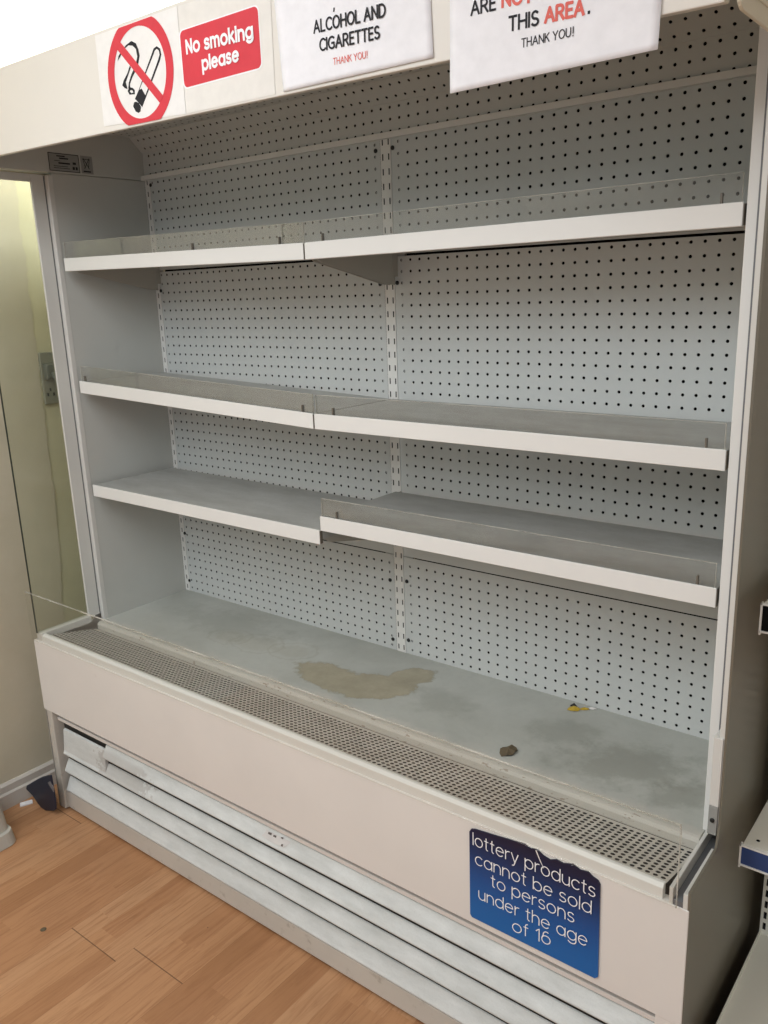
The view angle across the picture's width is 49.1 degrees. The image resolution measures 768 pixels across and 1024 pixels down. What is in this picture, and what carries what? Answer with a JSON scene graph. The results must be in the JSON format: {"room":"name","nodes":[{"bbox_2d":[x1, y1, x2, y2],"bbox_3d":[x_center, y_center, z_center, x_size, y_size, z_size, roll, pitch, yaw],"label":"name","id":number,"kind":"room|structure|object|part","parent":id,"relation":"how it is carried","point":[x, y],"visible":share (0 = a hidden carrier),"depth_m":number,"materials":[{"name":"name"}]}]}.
{"room":"convenience store","nodes":[
{"label":"convenience store","id":0,"kind":"room"},
{"bbox_2d":[0,0,109,784],"bbox_3d":[-2.743,0.192,0.665,0.129,2.620,6.075,9,19,37],"label":"wall","id":1,"kind":"structure","parent":0,"point":[28,28],"depth_m":2.62,"materials":[{"name":"paint"}]},
{"bbox_2d":[0,759,56,810],"bbox_3d":[-2.643,1.426,0.946,0.019,0.084,6.075,9,19,37],"label":"baseboard","id":2,"kind":"structure","parent":1,"relation":"attached to","point":[14,791],"depth_m":2.73,"materials":[{"name":"white wood"}]},
{"bbox_2d":[38,352,58,404],"bbox_3d":[-1.014,-0.410,2.649,0.046,0.188,0.115,9,19,37],"label":"wall socket","id":3,"kind":"object","parent":1,"relation":"attached to","point":[46,362],"visible":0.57,"depth_m":2.62,"materials":[{"name":"grey plastic"}]},
{"bbox_2d":[0,784,424,1023],"bbox_3d":[-0.742,1.786,-0.416,5.600,0.050,6.200,9,19,37],"label":"floor","id":4,"kind":"structure","parent":0,"point":[128,938],"depth_m":2.10,"materials":[{"name":"brown wood"}]},
{"bbox_2d":[0,803,15,851],"bbox_3d":[-1.242,0.925,2.476,0.178,0.169,0.234,9,19,37],"label":"plastic tub","id":5,"kind":"object","parent":4,"relation":"on","point":[7,838],"visible":1,"depth_m":2.50,"materials":[{"name":"white plastic"}]},
{"bbox_2d":[20,800,32,806],"bbox_3d":[-1.158,0.943,2.720,0.038,0.006,0.021,-9,16,-25],"label":"paper scrap","id":6,"kind":"object","parent":4,"relation":"on","point":[25,803],"visible":1,"depth_m":2.72,"materials":[{"name":"white paper"}]},
{"bbox_2d":[26,775,56,810],"bbox_3d":[-1.092,0.876,2.669,0.185,0.156,0.009,9,19,37],"label":"scoop","id":7,"kind":"object","parent":4,"relation":"on","point":[42,789],"visible":1,"depth_m":2.65,"materials":[{"name":"black plastic"}]},
{"bbox_2d":[0,0,767,1023],"bbox_3d":[-0.137,-0.015,2.041,1.994,2.126,0.642,9,19,37],"label":"display cabinet","id":8,"kind":"object","parent":4,"relation":"on","point":[554,405],"visible":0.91,"depth_m":1.95,"materials":[{"name":"grey metal"}]},
{"bbox_3d":[-1.015,-0.275,2.432,0.005,1.286,0.172,9,19,37],"label":"glass","id":9,"kind":"part","parent":8,"relation":"part of","materials":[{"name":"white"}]},
{"bbox_3d":[-1.000,-0.279,2.444,0.027,1.328,0.211,9,19,37],"label":"glass frame","id":10,"kind":"part","parent":8,"relation":"part of","materials":[{"name":"clear glass"}]},
{"bbox_3d":[-1.022,0.775,2.665,0.036,0.342,0.041,9,19,37],"label":"post","id":11,"kind":"part","parent":8,"relation":"part of","materials":[{"name":"white metal"}]},
{"bbox_3d":[-0.906,-0.989,2.380,0.001,0.048,0.096,9,19,37],"label":"rating plate","id":12,"kind":"part","parent":8,"relation":"part of","materials":[{"name":"silver metal"}]},
{"bbox_3d":[-0.890,-0.043,2.680,0.004,1.888,0.591,9,19,37],"label":"panel","id":13,"kind":"part","parent":8,"relation":"part of","materials":[{"name":"white paint"}]},
{"bbox_3d":[-0.918,-0.300,2.527,0.017,1.334,0.016,9,19,37],"label":"trim","id":14,"kind":"part","parent":8,"relation":"part of","materials":[{"name":"white metal"}]},
{"bbox_3d":[-0.894,-0.385,2.560,0.039,1.485,0.567,9,19,37],"label":"panel","id":15,"kind":"part","parent":8,"relation":"part of","materials":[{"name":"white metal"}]},
{"bbox_2d":[95,6,185,125],"bbox_3d":[-0.499,-0.891,1.709,0.273,0.188,0.001,9,19,37],"label":"no smoking sign","id":16,"kind":"object","parent":8,"relation":"attached to","point":[139,61],"visible":1,"depth_m":1.70,"materials":[{"name":"white plastic"}]},
{"bbox_2d":[177,0,274,113],"bbox_3d":[-0.294,-0.855,1.551,0.251,0.190,0.002,9,19,37],"label":"no smoking sign","id":17,"kind":"object","parent":8,"relation":"attached to","point":[226,46],"visible":1,"depth_m":1.55,"materials":[{"name":"red paper"}]},
{"bbox_2d":[96,468,368,538],"bbox_3d":[-0.429,-0.040,2.399,0.932,0.030,0.289,9,19,37],"label":"shelf","id":18,"kind":"object","parent":8,"relation":"attached to","point":[289,512],"depth_m":2.33,"materials":[{"name":"grey metal"}]},
{"bbox_2d":[87,372,389,414],"bbox_3d":[-0.439,-0.327,2.323,0.932,0.065,0.289,9,19,37],"label":"shelf","id":19,"kind":"object","parent":8,"relation":"attached to","point":[216,396],"depth_m":2.24,"materials":[{"name":"white metal"}]},
{"bbox_3d":[-0.259,1.033,2.113,1.899,0.059,0.019,9,19,37],"label":"kick plate","id":20,"kind":"part","parent":8,"relation":"part of","materials":[{"name":"white metal"}]},
{"bbox_3d":[-0.368,-0.835,2.348,0.926,0.272,0.002,9,19,37],"label":"perforated panel","id":21,"kind":"part","parent":8,"relation":"part of","materials":[{"name":"grey metal"}]},
{"bbox_3d":[-0.350,-0.323,2.484,0.926,0.779,0.002,9,19,37],"label":"perforated panel","id":22,"kind":"part","parent":8,"relation":"part of","materials":[{"name":"grey metal"}]},
{"bbox_3d":[-0.331,0.198,2.622,0.926,0.293,0.002,9,19,37],"label":"perforated panel","id":23,"kind":"part","parent":8,"relation":"part of","materials":[{"name":"grey metal"}]},
{"bbox_2d":[274,0,432,91],"bbox_3d":[-0.060,-0.817,1.371,0.336,0.196,0.002,9,19,37],"label":"paper notice","id":24,"kind":"object","parent":8,"relation":"attached to","point":[320,41],"visible":1,"depth_m":1.38,"materials":[{"name":"white paper"}]},
{"bbox_3d":[-0.262,0.762,2.048,1.895,0.010,0.024,9,19,37],"label":"louvre trim","id":25,"kind":"part","parent":8,"relation":"part of","materials":[{"name":"white paint"}]},
{"bbox_3d":[-0.260,0.890,2.067,1.883,0.231,0.020,9,19,37],"label":"louvre panel","id":26,"kind":"part","parent":8,"relation":"part of","materials":[{"name":"metal"}]},
{"bbox_3d":[-0.276,0.627,1.997,1.984,0.232,0.020,9,19,37],"label":"panel","id":27,"kind":"part","parent":8,"relation":"part of","materials":[{"name":"white paint"}]},
{"bbox_2d":[49,629,692,882],"bbox_3d":[-0.226,0.495,2.037,1.895,0.040,0.168,9,19,37],"label":"grille","id":28,"kind":"object","parent":8,"relation":"attached to","point":[72,648],"depth_m":1.85,"materials":[{"name":"metal"}]},
{"bbox_3d":[-0.001,-0.902,2.017,1.886,0.013,0.015,9,19,37],"label":"rail","id":29,"kind":"part","parent":8,"relation":"part of","materials":[{"name":"grey metal"}]},
{"bbox_2d":[499,745,517,756],"bbox_3d":[0.270,0.521,1.835,0.035,0.010,0.046,9,19,37],"label":"scrap","id":30,"kind":"object","parent":8,"relation":"on","point":[509,750],"visible":1,"depth_m":1.83,"materials":[{"name":"brown"}]},
{"bbox_2d":[323,492,722,598],"bbox_3d":[0.301,0.050,1.830,0.914,0.026,0.289,9,19,37],"label":"shelf","id":31,"kind":"object","parent":8,"relation":"attached to","point":[623,557],"depth_m":1.74,"materials":[{"name":"white metal"}]},
{"bbox_2d":[319,399,731,462],"bbox_3d":[0.293,-0.183,1.768,0.914,0.028,0.289,9,19,37],"label":"shelf","id":32,"kind":"object","parent":8,"relation":"attached to","point":[642,439],"depth_m":1.66,"materials":[{"name":"white metal"}]},
{"bbox_2d":[469,828,600,977],"bbox_3d":[0.273,0.715,1.557,0.269,0.217,0.005,9,19,37],"label":"notice sign","id":33,"kind":"object","parent":8,"relation":"attached to","point":[551,906],"visible":1,"depth_m":1.55,"materials":[{"name":"blue plastic"}]},
{"bbox_2d":[450,0,661,93],"bbox_3d":[0.228,-0.726,1.162,0.331,0.219,0.003,9,19,37],"label":"paper notice","id":34,"kind":"object","parent":8,"relation":"attached to","point":[492,42],"visible":1,"depth_m":1.19,"materials":[{"name":"white paper"}]},
{"bbox_3d":[0.424,0.324,2.043,0.928,0.293,0.002,9,19,37],"label":"perforated panel","id":35,"kind":"part","parent":8,"relation":"part of","materials":[{"name":"grey metal"}]},
{"bbox_2d":[391,203,746,253],"bbox_3d":[0.280,-0.550,1.671,0.914,0.030,0.289,9,19,37],"label":"shelf","id":36,"kind":"object","parent":8,"relation":"attached to","point":[722,215],"depth_m":1.45,"materials":[{"name":"white metal"}]},
{"bbox_3d":[0.405,-0.197,1.905,0.928,0.779,0.002,9,19,37],"label":"perforated panel","id":37,"kind":"part","parent":8,"relation":"part of","materials":[{"name":"grey metal"}]},
{"bbox_3d":[0.386,-0.710,1.770,0.928,0.272,0.002,9,19,37],"label":"perforated panel","id":38,"kind":"part","parent":8,"relation":"part of","materials":[{"name":"grey metal"}]},
{"bbox_2d":[567,703,595,710],"bbox_3d":[0.472,0.464,2.011,0.070,0.012,0.027,-4,15,-5],"label":"wrapper","id":39,"kind":"object","parent":8,"relation":"on","point":[573,707],"visible":1,"depth_m":2.00,"materials":[{"name":"yellow plastic"}]},
{"bbox_3d":[0.504,1.029,1.495,0.046,0.342,0.041,9,19,37],"label":"post","id":40,"kind":"part","parent":8,"relation":"part of","materials":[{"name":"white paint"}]},
{"bbox_3d":[0.662,0.216,1.489,0.004,1.888,0.593,9,19,37],"label":"panel","id":41,"kind":"part","parent":8,"relation":"part of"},
{"bbox_3d":[0.681,-0.106,1.506,0.023,1.375,0.342,9,19,37],"label":"panel","id":42,"kind":"part","parent":8,"relation":"part of","materials":[{"name":"white metal"}]},
{"bbox_2d":[716,599,767,1023],"bbox_3d":[1.004,0.387,1.210,0.882,1.700,0.370,9,19,37],"label":"shelving unit","id":43,"kind":"object","parent":4,"relation":"on","point":[747,1001],"visible":1,"depth_m":1.57,"materials":[{"name":"beige paint"}]},
{"bbox_3d":[1.023,0.974,1.359,0.878,0.024,0.358,9,19,37],"label":"shelf","id":44,"kind":"part","parent":43,"relation":"part of","materials":[{"name":"white metal"}]},
{"bbox_3d":[0.986,0.676,1.258,0.872,0.047,0.011,9,19,37],"label":"price rail","id":45,"kind":"part","parent":43,"relation":"part of","materials":[{"name":"blue plastic"}]},
{"bbox_3d":[1.051,0.641,1.332,0.868,0.022,0.204,9,19,37],"label":"shelf","id":46,"kind":"part","parent":43,"relation":"part of","materials":[{"name":"white metal"}]},
{"bbox_3d":[0.971,0.234,1.141,0.870,0.056,0.011,9,19,37],"label":"price rail","id":47,"kind":"part","parent":43,"relation":"part of","materials":[{"name":"black plastic"}]},
{"bbox_3d":[0.774,0.173,1.562,0.030,1.450,0.025,9,19,37],"label":"slotted post","id":48,"kind":"part","parent":43,"relation":"part of","materials":[{"name":"white metal"}]}
]}

